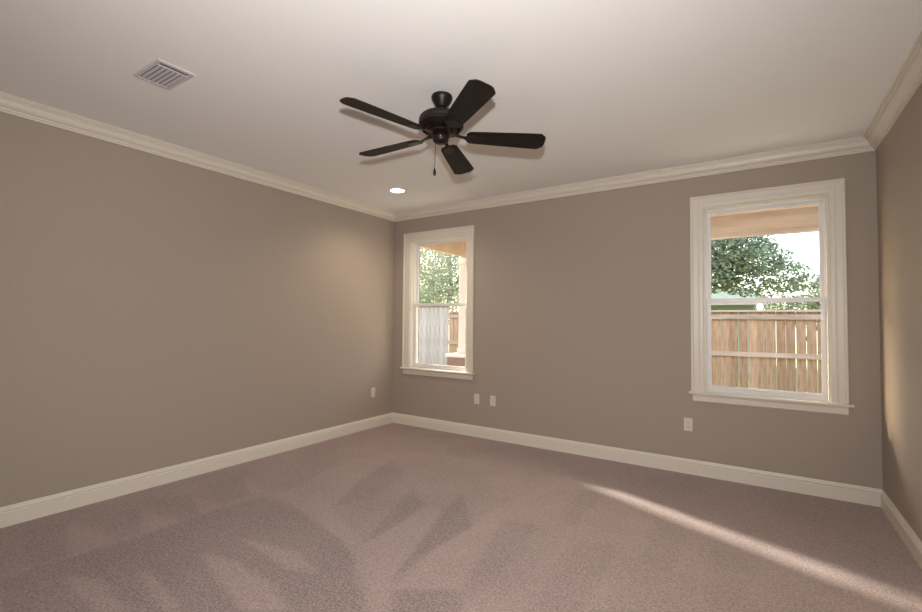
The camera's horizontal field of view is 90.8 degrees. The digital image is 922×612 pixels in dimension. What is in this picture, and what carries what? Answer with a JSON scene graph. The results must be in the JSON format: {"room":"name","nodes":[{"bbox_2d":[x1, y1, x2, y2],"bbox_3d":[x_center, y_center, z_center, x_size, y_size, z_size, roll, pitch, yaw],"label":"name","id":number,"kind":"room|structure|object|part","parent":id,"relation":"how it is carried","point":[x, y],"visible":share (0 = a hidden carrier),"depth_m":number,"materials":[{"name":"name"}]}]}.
{"room":"empty bedroom","nodes":[
{"label":"empty bedroom","id":0,"kind":"room"},
{"bbox_2d":[0,112,394,506],"bbox_3d":[-2.356,0.222,3.936,0.200,3.040,5.050,-1,-2,33],"label":"wall","id":1,"kind":"structure","parent":0,"point":[157,312],"depth_m":3.67,"materials":[{"name":"beige paint"}]},
{"bbox_2d":[0,412,392,527],"bbox_3d":[-2.222,1.379,3.923,0.016,0.128,4.850,-1,-2,33],"label":"baseboard","id":2,"kind":"structure","parent":1,"relation":"attached to","point":[17,513],"depth_m":3.65,"materials":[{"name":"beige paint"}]},
{"bbox_2d":[0,92,395,221],"bbox_3d":[-2.169,-1.246,3.989,0.084,0.100,4.850,-1,-2,33],"label":"trim","id":3,"kind":"structure","parent":1,"relation":"attached to","point":[9,104],"depth_m":3.65,"materials":[{"name":"beige paint"}]},
{"bbox_2d":[371,387,374,396],"bbox_3d":[-1.092,1.074,5.655,0.008,0.115,0.070,-1,-2,33],"label":"wall outlet","id":4,"kind":"object","parent":1,"relation":"attached to","point":[372,389],"visible":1,"depth_m":5.65,"materials":[{"name":"beige plastic"}]},
{"bbox_2d":[0,0,921,211],"bbox_3d":[-0.209,-1.379,2.705,5.173,0.120,5.250,-1,-2,33],"label":"ceiling","id":5,"kind":"structure","parent":0,"point":[613,88],"depth_m":2.61,"materials":[{"name":"white paint"}]},
{"bbox_2d":[133,58,195,89],"bbox_3d":[-1.715,-1.331,2.628,0.316,0.010,0.200,-1,-2,33],"label":"ceiling vent","id":6,"kind":"object","parent":5,"relation":"in","point":[159,72],"visible":1,"depth_m":2.61,"materials":[{"name":"white metal"}]},
{"bbox_2d":[388,188,406,192],"bbox_3d":[-0.688,-1.249,4.929,0.196,0.006,0.196,-1,-2,33],"label":"recessed light","id":7,"kind":"object","parent":5,"relation":"in","point":[392,190],"visible":1,"depth_m":4.92,"materials":[{"name":"white paint"}]},
{"bbox_2d":[340,79,545,175],"bbox_3d":[-0.107,-1.069,2.783,1.266,0.498,1.210,1,-2,-22],"label":"ceiling fan","id":8,"kind":"object","parent":5,"relation":"hanging from","point":[441,123],"visible":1,"depth_m":2.79,"materials":[{"name":"black metal"}]},
{"bbox_3d":[-0.438,-1.083,2.568,0.496,0.037,0.148,5,-5,-40],"label":"blade","id":9,"kind":"part","parent":8,"relation":"part of","materials":[{"name":"brown wood"}]},
{"bbox_3d":[-0.472,-1.055,3.046,0.496,0.032,0.149,-1,-2,32],"label":"blade","id":10,"kind":"part","parent":8,"relation":"part of","materials":[{"name":"brown wood"}]},
{"bbox_3d":[-0.028,-1.031,3.225,0.148,0.037,0.496,1,-4,14],"label":"blade","id":11,"kind":"part","parent":8,"relation":"part of","materials":[{"name":"brown wood"}]},
{"bbox_3d":[0.027,-1.077,2.452,0.148,0.037,0.496,3,-4,-22],"label":"blade","id":12,"kind":"part","parent":8,"relation":"part of","materials":[{"name":"brown wood"}]},
{"bbox_3d":[0.281,-1.045,2.858,0.496,0.037,0.148,2,-4,-4],"label":"blade","id":13,"kind":"part","parent":8,"relation":"part of","materials":[{"name":"brown wood"}]},
{"bbox_2d":[0,423,921,611],"bbox_3d":[-0.235,1.419,2.615,4.773,0.001,4.850,-1,-2,33],"label":"floor","id":14,"kind":"structure","parent":0,"point":[391,517],"depth_m":2.75,"materials":[{"name":"carpet"}]},
{"bbox_2d":[393,151,882,488],"bbox_3d":[1.163,0.281,4.762,5.173,3.040,0.200,-1,-2,33],"label":"wall","id":15,"kind":"structure","parent":0,"point":[582,302],"depth_m":4.37,"materials":[{"name":"beige paint"}]},
{"bbox_2d":[400,225,474,379],"bbox_3d":[-0.263,-0.035,5.657,1.119,1.817,0.194,-1,-2,33],"label":"window","id":16,"kind":"structure","parent":15,"relation":"in","point":[410,365],"depth_m":5.73,"materials":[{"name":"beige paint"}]},
{"bbox_3d":[-0.293,0.794,5.596,1.119,0.020,0.114,-1,-2,33],"label":"sill","id":17,"kind":"part","parent":16,"relation":"part of","materials":[{"name":"beige paint"}]},
{"bbox_3d":[-0.239,-0.020,5.702,0.863,1.634,0.090,-1,-2,33],"label":"frame","id":18,"kind":"part","parent":16,"relation":"part of","materials":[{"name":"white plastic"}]},
{"bbox_3d":[-0.258,0.369,5.667,0.825,0.805,0.027,-1,-2,33],"label":"sash","id":19,"kind":"part","parent":16,"relation":"part of","materials":[{"name":"white plastic"}]},
{"bbox_3d":[-0.227,-0.408,5.727,0.825,0.821,0.027,-1,-2,33],"label":"sash","id":20,"kind":"part","parent":16,"relation":"part of","materials":[{"name":"white plastic"}]},
{"bbox_2d":[474,394,478,403],"bbox_3d":[0.181,1.074,5.253,0.070,0.115,0.008,-1,-2,33],"label":"wall outlet","id":21,"kind":"object","parent":15,"relation":"attached to","point":[476,396],"visible":1,"depth_m":5.25,"materials":[{"name":"beige plastic"}]},
{"bbox_2d":[490,396,495,405],"bbox_3d":[0.358,1.073,5.137,0.070,0.115,0.008,-1,-2,33],"label":"cable plate","id":22,"kind":"object","parent":15,"relation":"attached to","point":[492,398],"visible":1,"depth_m":5.13,"materials":[{"name":"beige plastic"}]},
{"bbox_2d":[420,204,818,257],"bbox_3d":[2.779,-1.044,4.966,7.525,0.370,1.830,-1,-2,33],"label":"porch roof","id":23,"kind":"structure","parent":15,"relation":"attached to","point":[805,218],"depth_m":5.37,"materials":[{"name":"brown wood"}]},
{"bbox_3d":[3.228,-0.851,5.603,7.477,0.035,0.124,-1,-2,33],"label":"beam trim","id":24,"kind":"part","parent":23,"relation":"part of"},
{"bbox_2d":[395,136,873,221],"bbox_3d":[1.099,-1.193,4.691,4.773,0.100,0.084,-1,-2,33],"label":"trim","id":25,"kind":"structure","parent":15,"relation":"attached to","point":[855,145],"depth_m":4.18,"materials":[{"name":"beige paint"}]},
{"bbox_2d":[393,413,882,506],"bbox_3d":[1.093,1.433,4.635,4.773,0.128,0.016,-1,-2,33],"label":"baseboard","id":26,"kind":"structure","parent":15,"relation":"attached to","point":[791,483],"depth_m":4.11,"materials":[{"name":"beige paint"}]},
{"bbox_2d":[684,417,692,430],"bbox_3d":[2.021,1.054,4.044,0.070,0.115,0.008,-1,-2,33],"label":"wall outlet","id":27,"kind":"object","parent":15,"relation":"attached to","point":[688,422],"visible":1,"depth_m":4.04,"materials":[{"name":"beige plastic"}]},
{"bbox_2d":[689,178,854,415],"bbox_3d":[2.538,-0.069,3.816,1.119,1.817,0.194,-1,-2,33],"label":"window","id":28,"kind":"structure","parent":15,"relation":"in","point":[829,195],"depth_m":3.69,"materials":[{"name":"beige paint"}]},
{"bbox_3d":[2.574,-0.442,3.886,0.825,0.821,0.027,-1,-2,33],"label":"sash","id":29,"kind":"part","parent":28,"relation":"part of","materials":[{"name":"white plastic"}]},
{"bbox_3d":[2.562,-0.054,3.861,0.863,1.634,0.090,-1,-2,33],"label":"frame","id":30,"kind":"part","parent":28,"relation":"part of","materials":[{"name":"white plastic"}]},
{"bbox_3d":[2.543,0.336,3.826,0.825,0.805,0.027,-1,-2,33],"label":"sash","id":31,"kind":"part","parent":28,"relation":"part of","materials":[{"name":"white plastic"}]},
{"bbox_3d":[2.508,0.760,3.755,1.119,0.020,0.114,-1,-2,33],"label":"sill","id":32,"kind":"part","parent":28,"relation":"part of","materials":[{"name":"beige paint"}]},
{"bbox_2d":[876,83,921,541],"bbox_3d":[1.799,0.172,1.205,0.200,3.040,5.050,-1,-2,33],"label":"wall","id":33,"kind":"structure","parent":0,"point":[899,155],"depth_m":2.82,"materials":[{"name":"beige paint"}]},
{"bbox_2d":[863,30,921,150],"bbox_3d":[1.749,-1.293,1.414,0.084,0.100,4.850,-1,-2,33],"label":"trim","id":34,"kind":"structure","parent":33,"relation":"attached to","point":[908,79],"depth_m":2.69,"materials":[{"name":"beige paint"}]},
{"bbox_2d":[881,490,921,568],"bbox_3d":[1.753,1.331,1.310,0.016,0.128,4.850,-1,-2,33],"label":"baseboard","id":35,"kind":"structure","parent":33,"relation":"attached to","point":[911,540],"depth_m":2.82,"materials":[{"name":"beige paint"}]},
{"label":"outside","id":36,"kind":"structure","parent":0,"visible":0},
{"bbox_2d":[721,344,817,392],"bbox_3d":[10.976,2.505,22.174,30.000,0.200,39.800,-1,-2,33],"label":"ground","id":37,"kind":"structure","parent":36,"point":[795,344],"depth_m":14.18,"materials":[{"name":"green plant"}]},
{"bbox_2d":[420,284,433,303],"bbox_3d":[-1.688,0.645,15.270,1.101,2.839,1.900,2,-2,-37],"label":"shrub","id":38,"kind":"object","parent":37,"relation":"on","point":[422,294],"visible":0.14,"depth_m":14.86,"materials":[{"name":"green plant"}]},
{"bbox_2d":[419,306,448,364],"bbox_3d":[-2.758,0.999,13.242,5.890,1.980,0.160,-1,-2,33],"label":"fence","id":39,"kind":"object","parent":37,"relation":"on","point":[433,321],"visible":0.06,"depth_m":11.87,"materials":[{"name":"white wood"}]},
{"bbox_2d":[420,248,462,310],"bbox_3d":[-0.924,-0.449,16.876,5.015,5.150,2.479,-1,-2,33],"label":"leafy tree","id":40,"kind":"object","parent":37,"relation":"on","point":[436,285],"visible":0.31,"depth_m":16.04,"materials":[{"name":"green plant"}]},
{"bbox_2d":[448,310,821,393],"bbox_3d":[4.640,0.990,8.376,11.800,1.820,0.160,-1,-2,33],"label":"wooden fence","id":41,"kind":"object","parent":37,"relation":"on","point":[724,327],"visible":0.12,"depth_m":7.92,"materials":[{"name":"brown wood"}]},
{"bbox_3d":[4.619,0.199,8.357,11.800,0.084,0.038,-1,-2,33],"label":"rail","id":42,"kind":"part","parent":41,"relation":"part of","materials":[{"name":"brown wood"}]},
{"bbox_3d":[4.612,0.858,8.336,11.800,0.084,0.038,-1,-2,33],"label":"rail","id":43,"kind":"part","parent":41,"relation":"part of","materials":[{"name":"brown wood"}]},
{"bbox_3d":[4.629,0.094,8.376,11.800,0.030,0.090,-1,-2,33],"label":"cap rail","id":44,"kind":"part","parent":41,"relation":"part of","materials":[{"name":"brown wood"}]},
{"bbox_2d":[711,287,781,374],"bbox_3d":[7.929,0.779,17.161,6.690,2.870,4.730,-1,-2,33],"label":"house","id":45,"kind":"structure","parent":37,"relation":"on","point":[714,306],"depth_m":14.28,"materials":[{"name":"grey"}]},
{"bbox_2d":[711,235,819,297],"bbox_3d":[5.392,-0.704,11.979,6.526,5.464,2.807,-1,-2,33],"label":"oak tree","id":46,"kind":"object","parent":37,"relation":"on","point":[725,266],"visible":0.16,"depth_m":10.48,"materials":[{"name":"green plant"}]},
{"bbox_2d":[763,278,820,389],"bbox_3d":[8.919,0.067,10.632,2.256,3.894,2.894,2,-2,-29],"label":"shrub","id":47,"kind":"object","parent":37,"relation":"on","point":[810,305],"visible":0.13,"depth_m":10.85,"materials":[{"name":"green plant"}]},
{"bbox_3d":[2.656,1.758,5.161,8.000,0.040,2.200,-1,-2,33],"label":"patio slab","id":48,"kind":"object","parent":37,"relation":"on","visible":0},
{"bbox_2d":[446,258,465,366],"bbox_3d":[0.061,0.498,7.635,0.510,2.590,0.380,-1,-2,33],"label":"porch column","id":49,"kind":"structure","parent":48,"relation":"on","point":[453,359],"depth_m":7.57,"materials":[{"name":"paint"}]}
]}

